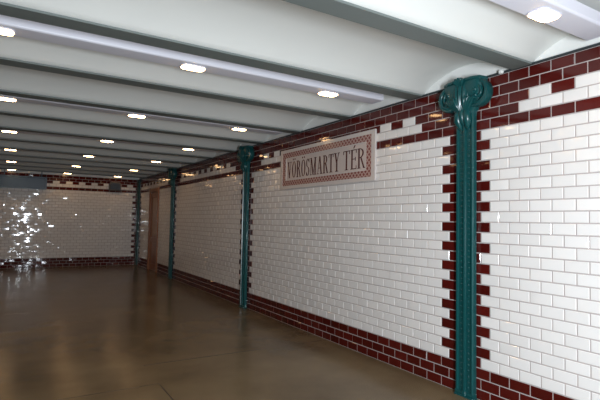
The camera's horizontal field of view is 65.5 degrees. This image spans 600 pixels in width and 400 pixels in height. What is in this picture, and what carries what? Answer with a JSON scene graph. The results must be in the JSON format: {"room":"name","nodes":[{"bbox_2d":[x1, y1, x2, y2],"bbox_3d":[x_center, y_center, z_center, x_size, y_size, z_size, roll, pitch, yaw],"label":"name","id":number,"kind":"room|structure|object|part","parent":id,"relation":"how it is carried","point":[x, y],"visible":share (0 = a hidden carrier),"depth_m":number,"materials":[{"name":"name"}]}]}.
{"room":"metro station","nodes":[
{"label":"metro station","id":0,"kind":"room"},
{"bbox_2d":[0,169,138,267],"bbox_3d":[-8.660,0.414,13.522,8.052,3.114,0.191,3,-3,-31],"label":"wall","id":1,"kind":"structure","parent":0,"point":[77,220],"depth_m":14.35,"materials":[{"name":"white tile"}]},
{"bbox_2d":[109,182,120,190],"bbox_3d":[-5.961,-0.442,15.022,0.360,0.279,0.128,3,-3,-31],"label":"equipment box","id":2,"kind":"object","parent":1,"relation":"attached to","point":[113,186],"visible":1,"depth_m":14.97,"materials":[{"name":"grey metal"}]},
{"bbox_2d":[0,264,478,399],"bbox_3d":[-3.962,1.788,5.720,8.052,0.180,18.315,3,-3,-31],"label":"floor","id":3,"kind":"structure","parent":0,"point":[100,332],"depth_m":5.41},
{"bbox_2d":[134,180,140,264],"bbox_3d":[-5.330,0.726,15.275,0.062,2.781,0.270,3,-3,-31],"label":"post","id":4,"kind":"object","parent":3,"relation":"on","point":[138,181],"visible":1,"depth_m":15.24,"materials":[{"name":"teal metal"}]},
{"bbox_2d":[167,168,176,278],"bbox_3d":[-3.336,0.590,11.933,0.152,2.816,0.540,3,-3,-31],"label":"column","id":5,"kind":"structure","parent":3,"relation":"on","point":[172,172],"depth_m":11.90,"materials":[{"name":"teal metal"}]},
{"bbox_2d":[237,145,253,308],"bbox_3d":[-1.007,0.457,8.127,0.152,2.816,0.540,3,-3,-31],"label":"column","id":6,"kind":"structure","parent":3,"relation":"on","point":[245,155],"depth_m":8.10,"materials":[{"name":"teal metal"}]},
{"bbox_2d":[439,75,492,399],"bbox_3d":[1.437,0.316,4.133,0.152,2.816,0.540,3,-3,-31],"label":"column","id":7,"kind":"structure","parent":3,"relation":"on","point":[463,97],"depth_m":4.12,"materials":[{"name":"teal metal"}]},
{"bbox_3d":[1.448,1.702,4.092,0.064,0.045,0.207,3,-3,-31],"label":"foot plate","id":8,"kind":"part","parent":7,"relation":"part of","materials":[{"name":"teal paint"}]},
{"bbox_2d":[0,0,599,176],"bbox_3d":[-3.509,-1.295,5.216,7.620,0.333,19.472,3,-3,-31],"label":"ceiling","id":9,"kind":"structure","parent":0,"point":[278,31],"depth_m":4.06,"materials":[{"name":"white paint"}]},
{"bbox_2d":[0,169,46,189],"bbox_3d":[-8.107,-0.608,13.658,1.215,0.536,0.184,3,-3,-31],"label":"sign box","id":10,"kind":"object","parent":9,"relation":"hanging from","point":[6,181],"visible":0.95,"depth_m":13.59,"materials":[{"name":"grey metal"}]},
{"bbox_3d":[-8.113,-0.517,13.661,1.134,0.302,0.166,3,-3,-31],"label":"panel","id":11,"kind":"part","parent":10,"relation":"part of","materials":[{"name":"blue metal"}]},
{"bbox_2d":[0,168,145,177],"bbox_3d":[-8.120,-0.857,12.737,7.620,0.020,0.171,3,-3,-31],"label":"ceiling beam","id":12,"kind":"structure","parent":9,"relation":"attached to","point":[0,168],"depth_m":13.57,"materials":[{"name":"grey metal"}]},
{"bbox_2d":[0,164,154,175],"bbox_3d":[-7.512,-0.891,11.744,7.620,0.020,0.171,3,-3,-31],"label":"ceiling beam","id":13,"kind":"structure","parent":9,"relation":"attached to","point":[0,164],"depth_m":12.55,"materials":[{"name":"grey metal"}]},
{"bbox_2d":[6,161,152,171],"bbox_3d":[-6.317,-0.968,11.583,5.526,0.164,0.197,3,-3,-31],"label":"ceiling light","id":14,"kind":"object","parent":9,"relation":"attached to","point":[6,161],"visible":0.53,"depth_m":11.95,"materials":[{"name":"silver metal"}]},
{"bbox_2d":[0,159,165,171],"bbox_3d":[-6.904,-0.926,10.750,7.620,0.020,0.171,3,-3,-31],"label":"ceiling beam","id":15,"kind":"structure","parent":9,"relation":"attached to","point":[0,159],"depth_m":11.56,"materials":[{"name":"grey metal"}]},
{"bbox_2d":[0,153,178,168],"bbox_3d":[-6.296,-0.961,9.756,7.620,0.020,0.171,3,-3,-31],"label":"ceiling beam","id":16,"kind":"structure","parent":9,"relation":"attached to","point":[0,153],"depth_m":10.55,"materials":[{"name":"grey metal"}]},
{"bbox_2d":[0,148,183,163],"bbox_3d":[-5.096,-1.038,9.588,5.526,0.164,0.197,3,-3,-31],"label":"ceiling light","id":17,"kind":"object","parent":9,"relation":"attached to","point":[0,148],"visible":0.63,"depth_m":9.94,"materials":[{"name":"silver metal"}]},
{"bbox_2d":[0,146,194,163],"bbox_3d":[-5.688,-0.996,8.763,7.620,0.020,0.171,3,-3,-31],"label":"ceiling beam","id":18,"kind":"structure","parent":9,"relation":"attached to","point":[0,146],"depth_m":9.61,"materials":[{"name":"grey metal"}]},
{"bbox_2d":[0,138,212,158],"bbox_3d":[-5.080,-1.031,7.769,7.620,0.020,0.171,3,-3,-31],"label":"ceiling beam","id":19,"kind":"structure","parent":9,"relation":"attached to","point":[7,139],"depth_m":8.59,"materials":[{"name":"grey metal"}]},
{"bbox_2d":[0,129,222,152],"bbox_3d":[-3.879,-1.108,7.601,5.526,0.164,0.197,3,-3,-31],"label":"ceiling beam","id":20,"kind":"structure","parent":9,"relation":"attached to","point":[2,130],"depth_m":7.92,"materials":[{"name":"silver metal"}]},
{"bbox_2d":[0,126,235,151],"bbox_3d":[-4.471,-1.066,6.775,7.620,0.020,0.171,3,-3,-31],"label":"ceiling beam","id":21,"kind":"structure","parent":9,"relation":"attached to","point":[1,127],"depth_m":7.58,"materials":[{"name":"grey metal"}]},
{"bbox_2d":[0,111,263,143],"bbox_3d":[-3.863,-1.101,5.782,7.620,0.020,0.171,3,-3,-31],"label":"ceiling beam","id":22,"kind":"structure","parent":9,"relation":"attached to","point":[1,112],"depth_m":6.58,"materials":[{"name":"grey metal"}]},
{"bbox_2d":[0,95,281,134],"bbox_3d":[-2.670,-1.179,5.599,5.526,0.164,0.197,3,-3,-31],"label":"ceiling light","id":23,"kind":"object","parent":9,"relation":"attached to","point":[2,97],"visible":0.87,"depth_m":5.88,"materials":[{"name":"silver metal"}]},
{"bbox_3d":[-3.303,-1.130,5.231,0.194,0.009,0.115,3,-3,-31],"label":"lamp glass","id":24,"kind":"part","parent":23,"relation":"part of","materials":[{"name":"white glass"}]},
{"bbox_3d":[-2.090,-1.073,5.971,0.194,0.009,0.115,3,-3,-31],"label":"lamp glass","id":25,"kind":"part","parent":23,"relation":"part of","materials":[{"name":"white glass"}]},
{"bbox_2d":[0,89,300,133],"bbox_3d":[-3.255,-1.136,4.788,7.620,0.020,0.171,3,-3,-31],"label":"ceiling beam","id":26,"kind":"structure","parent":9,"relation":"attached to","point":[2,92],"depth_m":5.56,"materials":[{"name":"grey metal"}]},
{"bbox_2d":[0,57,351,119],"bbox_3d":[-2.647,-1.171,3.794,7.620,0.020,0.171,3,-3,-31],"label":"ceiling beam","id":27,"kind":"structure","parent":9,"relation":"attached to","point":[3,61],"depth_m":4.53,"materials":[{"name":"grey metal"}]},
{"bbox_2d":[0,15,383,103],"bbox_3d":[-1.507,-1.247,3.663,5.526,0.164,0.197,3,-3,-31],"label":"ceiling beam","id":28,"kind":"structure","parent":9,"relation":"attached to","point":[9,26],"depth_m":3.86,"materials":[{"name":"silver metal"}]},
{"bbox_3d":[-2.139,-1.199,3.295,0.194,0.009,0.115,3,-3,-31],"label":"lamp glass","id":29,"kind":"part","parent":28,"relation":"part of","materials":[{"name":"white glass"}]},
{"bbox_3d":[-0.926,-1.141,4.036,0.194,0.009,0.115,3,-3,-31],"label":"lamp glass","id":30,"kind":"part","parent":28,"relation":"part of","materials":[{"name":"white glass"}]},
{"bbox_3d":[0.286,-1.084,4.776,0.194,0.009,0.115,3,-3,-31],"label":"lamp glass","id":31,"kind":"part","parent":28,"relation":"part of","materials":[{"name":"white glass"}]},
{"bbox_2d":[0,2,422,99],"bbox_3d":[-2.039,-1.206,2.801,7.620,0.020,0.171,3,-3,-31],"label":"ceiling beam","id":32,"kind":"structure","parent":9,"relation":"attached to","point":[6,9],"depth_m":3.49,"materials":[{"name":"grey metal"}]},
{"bbox_2d":[282,0,532,69],"bbox_3d":[-1.431,-1.240,1.807,7.620,0.020,0.171,3,-3,-31],"label":"ceiling beam","id":33,"kind":"structure","parent":9,"relation":"attached to","point":[342,9],"depth_m":3.11,"materials":[{"name":"grey metal"}]},
{"bbox_2d":[489,0,599,40],"bbox_3d":[-0.272,-1.311,1.793,5.526,0.164,0.197,3,-3,-31],"label":"ceiling light","id":34,"kind":"object","parent":9,"relation":"attached to","point":[573,17],"visible":1,"depth_m":2.92,"materials":[{"name":"silver metal"}]},
{"bbox_3d":[1.521,-1.148,2.905,0.194,0.009,0.115,3,-3,-31],"label":"lamp glass","id":35,"kind":"part","parent":34,"relation":"part of","materials":[{"name":"white glass"}]},
{"bbox_2d":[137,34,599,399],"bbox_3d":[-0.700,0.307,8.008,0.224,3.114,17.907,3,-3,-31],"label":"wall","id":36,"kind":"structure","parent":0,"point":[368,268],"depth_m":4.52,"materials":[{"name":"white tile"}]},
{"bbox_2d":[147,188,159,272],"bbox_3d":[-4.264,0.863,13.628,0.157,2.394,1.026,3,-3,-31],"label":"door","id":37,"kind":"structure","parent":36,"relation":"in","point":[152,249],"depth_m":13.69,"materials":[{"name":"brown wood"}]},
{"bbox_3d":[-4.272,1.546,13.598,0.013,0.576,0.567,3,-3,-31],"label":"panel","id":38,"kind":"part","parent":37,"relation":"part of","materials":[{"name":"brown wood"}]},
{"bbox_3d":[-4.253,0.504,13.647,0.013,1.116,0.567,3,-3,-31],"label":"panel","id":39,"kind":"part","parent":37,"relation":"part of","materials":[{"name":"brown wood"}]},
{"bbox_2d":[280,129,376,189],"bbox_3d":[0.284,-0.484,6.221,0.023,0.587,2.200,3,-3,-31],"label":"station sign","id":40,"kind":"object","parent":36,"relation":"attached to","point":[351,158],"visible":1,"depth_m":6.00,"materials":[{"name":"tile"}]},
{"bbox_2d":[139,42,599,179],"bbox_3d":[-0.990,-0.922,8.326,0.054,0.027,16.560,3,-3,-31],"label":"trim","id":41,"kind":"structure","parent":36,"relation":"attached to","point":[596,44],"depth_m":4.67,"materials":[{"name":"grey"}]}
]}

